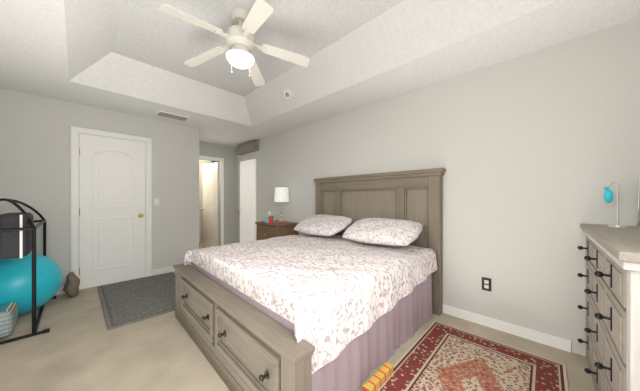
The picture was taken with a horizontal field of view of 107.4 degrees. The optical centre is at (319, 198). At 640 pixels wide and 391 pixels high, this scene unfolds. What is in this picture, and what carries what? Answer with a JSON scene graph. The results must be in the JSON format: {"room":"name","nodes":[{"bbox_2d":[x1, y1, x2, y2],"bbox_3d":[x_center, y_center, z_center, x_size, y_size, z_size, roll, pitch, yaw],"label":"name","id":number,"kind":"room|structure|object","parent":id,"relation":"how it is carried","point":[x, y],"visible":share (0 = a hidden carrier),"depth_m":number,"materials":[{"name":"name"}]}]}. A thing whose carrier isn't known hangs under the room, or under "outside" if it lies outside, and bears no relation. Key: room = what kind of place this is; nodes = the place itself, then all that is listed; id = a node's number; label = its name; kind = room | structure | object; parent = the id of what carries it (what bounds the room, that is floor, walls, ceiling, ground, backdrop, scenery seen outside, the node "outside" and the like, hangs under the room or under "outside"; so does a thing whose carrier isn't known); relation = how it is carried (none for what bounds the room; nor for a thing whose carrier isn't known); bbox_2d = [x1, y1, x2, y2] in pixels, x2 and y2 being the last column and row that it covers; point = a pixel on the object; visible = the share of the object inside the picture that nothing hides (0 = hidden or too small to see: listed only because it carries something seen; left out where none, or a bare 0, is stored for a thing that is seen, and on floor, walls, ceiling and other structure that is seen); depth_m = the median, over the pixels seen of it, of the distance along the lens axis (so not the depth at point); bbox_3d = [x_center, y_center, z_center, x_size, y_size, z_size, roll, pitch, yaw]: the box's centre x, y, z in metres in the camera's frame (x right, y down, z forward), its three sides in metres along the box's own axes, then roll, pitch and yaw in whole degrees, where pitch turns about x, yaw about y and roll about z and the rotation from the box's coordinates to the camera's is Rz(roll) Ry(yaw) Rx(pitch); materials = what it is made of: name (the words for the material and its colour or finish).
{"room":"bedroom","nodes":[
{"label":"bedroom","id":0,"kind":"room"},
{"bbox_2d":[0,88,198,289],"bbox_3d":[-2.964,-0.230,3.309,0.120,2.830,2.340,0,0,44],"label":"wall","id":1,"kind":"structure","parent":0,"point":[35,130],"depth_m":2.97,"materials":[{"name":"paint"}]},
{"bbox_2d":[55,286,64,294],"bbox_3d":[-3.407,1.140,2.752,0.014,0.090,0.656,0,0,44],"label":"baseboard","id":2,"kind":"structure","parent":1,"relation":"attached to","point":[60,291],"depth_m":2.92,"materials":[{"name":"white wood"}]},
{"bbox_2d":[71,126,151,288],"bbox_3d":[-2.853,0.128,3.274,0.086,2.115,0.855,0,0,44],"label":"closet door","id":3,"kind":"structure","parent":1,"relation":"attached to","point":[111,178],"depth_m":3.25,"materials":[{"name":"white wood"}]},
{"bbox_2d":[154,198,158,205],"bbox_3d":[-2.539,0.045,3.656,0.010,0.116,0.072,0,0,44],"label":"light switch","id":4,"kind":"object","parent":1,"relation":"attached to","point":[156,200],"visible":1,"depth_m":3.65,"materials":[{"name":"white plastic"}]},
{"bbox_2d":[152,266,174,275],"bbox_3d":[-2.342,1.140,3.859,0.014,0.090,0.685,0,0,44],"label":"baseboard","id":5,"kind":"structure","parent":1,"relation":"attached to","point":[168,269],"depth_m":3.70,"materials":[{"name":"white wood"}]},
{"bbox_2d":[199,160,211,242],"bbox_3d":[-3.537,-0.025,6.204,0.100,2.420,1.280,0,0,44],"label":"wall","id":6,"kind":"structure","parent":0,"point":[201,162],"depth_m":6.43,"materials":[{"name":"beige paint"}]},
{"bbox_2d":[199,141,236,245],"bbox_3d":[-2.401,-0.025,5.236,0.120,2.420,1.100,0,0,44],"label":"wall","id":7,"kind":"structure","parent":0,"point":[228,153],"depth_m":5.43,"materials":[{"name":"paint"}]},
{"bbox_2d":[200,162,217,246],"bbox_3d":[-2.635,0.164,5.587,0.699,2.018,0.198,0,0,44],"label":"bathroom door","id":8,"kind":"structure","parent":7,"relation":"in","point":[210,171],"depth_m":5.56,"materials":[{"name":"white wood"}]},
{"bbox_2d":[199,155,223,244],"bbox_3d":[-2.487,0.130,5.049,0.015,2.110,0.850,0,0,44],"label":"door frame","id":9,"kind":"structure","parent":7,"relation":"attached to","point":[200,156],"depth_m":5.33,"materials":[{"name":"white wood"}]},
{"bbox_2d":[0,242,594,390],"bbox_3d":[-1.504,1.235,2.792,7.760,0.100,3.620,0,0,44],"label":"floor","id":10,"kind":"structure","parent":0,"point":[79,352],"depth_m":1.80,"materials":[{"name":"carpet"}]},
{"bbox_2d":[0,198,62,344],"bbox_3d":[-2.958,0.592,2.277,1.057,1.198,0.620,0,0,44],"label":"rack","id":11,"kind":"object","parent":10,"relation":"on","point":[28,281],"visible":1,"depth_m":2.18,"materials":[{"name":"black metal"}]},
{"bbox_2d":[63,271,79,297],"bbox_3d":[-3.028,1.035,2.867,0.280,0.300,0.142,0,0,44],"label":"bag","id":12,"kind":"object","parent":10,"relation":"on","point":[71,288],"visible":1,"depth_m":2.80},
{"bbox_2d":[97,272,174,329],"bbox_3d":[-2.140,1.178,2.946,1.490,0.014,0.880,0,0,44],"label":"mat","id":13,"kind":"object","parent":10,"relation":"on","point":[123,303],"visible":0.76,"depth_m":2.74,"materials":[{"name":"grey fabric"}]},
{"bbox_2d":[255,220,297,239],"bbox_3d":[-0.759,0.795,4.065,0.670,0.780,0.472,0,0,44],"label":"nightstand","id":14,"kind":"object","parent":10,"relation":"on","point":[265,230],"visible":0.46,"depth_m":3.89,"materials":[{"name":"brown wood"}]},
{"bbox_2d":[265,211,273,222],"bbox_3d":[-0.879,0.307,4.078,0.120,0.196,0.120,0,0,44],"label":"bottle","id":15,"kind":"object","parent":14,"relation":"on","point":[269,212],"visible":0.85,"depth_m":4.04,"materials":[{"name":"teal plastic"}]},
{"bbox_2d":[274,187,288,221],"bbox_3d":[-0.659,0.105,4.033,0.250,0.600,0.250,0,0,44],"label":"table lamp","id":16,"kind":"object","parent":14,"relation":"on","point":[281,195],"visible":0.91,"depth_m":3.93,"materials":[{"name":"white fabric"}]},
{"bbox_2d":[173,234,436,390],"bbox_3d":[-0.156,0.832,2.328,1.943,0.705,1.915,0,0,44],"label":"bed","id":17,"kind":"object","parent":10,"relation":"on","point":[302,312],"visible":0.97,"depth_m":1.55,"materials":[{"name":"white fabric"}]},
{"bbox_2d":[293,214,353,235],"bbox_3d":[0.028,0.335,3.102,0.800,0.238,0.480,0,0,44],"label":"pillow","id":18,"kind":"object","parent":17,"relation":"on","point":[321,224],"visible":1,"depth_m":2.93,"materials":[{"name":"white fabric"}]},
{"bbox_2d":[314,168,445,315],"bbox_3d":[0.602,0.435,3.029,1.840,1.500,0.111,0,0,44],"label":"headboard","id":19,"kind":"object","parent":17,"relation":"attached to","point":[411,195],"depth_m":2.69,"materials":[{"name":"wood"}]},
{"bbox_2d":[342,218,422,245],"bbox_3d":[0.648,0.335,2.506,0.800,0.238,0.481,0,0,44],"label":"pillow","id":20,"kind":"object","parent":17,"relation":"on","point":[382,231],"visible":1,"depth_m":2.36,"materials":[{"name":"white fabric"}]},
{"bbox_2d":[377,321,568,390],"bbox_3d":[0.953,1.179,1.477,0.875,0.012,1.350,0,0,44],"label":"oriental rug","id":21,"kind":"object","parent":10,"relation":"on","point":[444,357],"visible":1,"depth_m":1.64,"materials":[{"name":"red fabric"}]},
{"bbox_2d":[363,362,392,390],"bbox_3d":[0.379,1.155,1.508,0.055,0.060,0.300,0,0,44],"label":"box","id":22,"kind":"object","parent":21,"relation":"on","point":[376,381],"visible":1,"depth_m":1.49,"materials":[{"name":"cardboard"}]},
{"bbox_2d":[577,223,639,390],"bbox_3d":[1.703,0.685,1.127,0.580,1.000,1.326,0,0,44],"label":"dresser","id":23,"kind":"object","parent":10,"relation":"on","point":[612,258],"visible":1,"depth_m":1.02,"materials":[{"name":"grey wood"}]},
{"bbox_2d":[604,182,628,227],"bbox_3d":[1.975,0.036,1.569,0.107,0.299,0.090,0,0,44],"label":"jewelry stand","id":24,"kind":"object","parent":23,"relation":"on","point":[608,194],"depth_m":1.57,"materials":[{"name":"white metal"}]},
{"bbox_2d":[0,0,639,146],"bbox_3d":[-0.971,-1.390,2.280,6.040,0.310,3.380,0,0,44],"label":"ceiling","id":25,"kind":"structure","parent":0,"point":[123,56],"depth_m":2.18,"materials":[{"name":"white paint"}]},
{"bbox_2d":[155,110,189,120],"bbox_3d":[-2.176,-1.226,3.480,0.200,0.018,0.400,0,0,44],"label":"ceiling vent","id":26,"kind":"object","parent":25,"relation":"attached to","point":[161,113],"depth_m":3.45,"materials":[{"name":"white metal"}]},
{"bbox_2d":[157,0,309,85],"bbox_3d":[-0.679,-1.288,1.942,1.137,0.513,1.120,0,0,44],"label":"ceiling fan","id":27,"kind":"object","parent":25,"relation":"hanging from","point":[239,37],"depth_m":1.91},
{"bbox_2d":[284,88,292,98],"bbox_3d":[-0.413,-1.370,3.061,0.130,0.112,0.112,0,0,44],"label":"smoke detector","id":28,"kind":"object","parent":25,"relation":"attached to","point":[288,94],"visible":1,"depth_m":3.04,"materials":[{"name":"white plastic"}]},
{"bbox_2d":[237,18,639,355],"bbox_3d":[0.242,-0.230,3.541,6.280,2.830,0.120,0,0,44],"label":"wall","id":29,"kind":"structure","parent":0,"point":[528,146],"depth_m":2.06,"materials":[{"name":"paint"}]},
{"bbox_2d":[237,159,255,241],"bbox_3d":[-1.618,0.164,5.123,0.600,2.018,0.128,0,0,41],"label":"entry door","id":30,"kind":"structure","parent":29,"relation":"in","point":[247,209],"depth_m":5.11,"materials":[{"name":"white wood"}]},
{"bbox_2d":[236,141,258,154],"bbox_3d":[-1.597,-1.105,5.142,0.750,0.180,0.119,0,0,44],"label":"header","id":31,"kind":"object","parent":29,"relation":"attached to","point":[253,146],"visible":1,"depth_m":5.02,"materials":[{"name":"grey wood"}]},
{"bbox_2d":[482,277,490,291],"bbox_3d":[1.552,0.795,2.191,0.074,0.120,0.008,0,0,44],"label":"wall outlet","id":32,"kind":"object","parent":29,"relation":"attached to","point":[486,282],"visible":1,"depth_m":2.19,"materials":[{"name":"black plastic"}]},
{"bbox_2d":[443,304,570,352],"bbox_3d":[-0.013,1.140,3.694,5.420,0.090,0.014,0,0,44],"label":"baseboard","id":33,"kind":"structure","parent":29,"relation":"attached to","point":[543,338],"depth_m":2.06,"materials":[{"name":"white wood"}]},
{"bbox_2d":[636,176,639,226],"bbox_3d":[2.211,0.016,1.476,0.260,0.335,0.066,0,0,44],"label":"dresser mirror","id":34,"kind":"object","parent":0,"point":[638,198],"depth_m":1.56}
]}

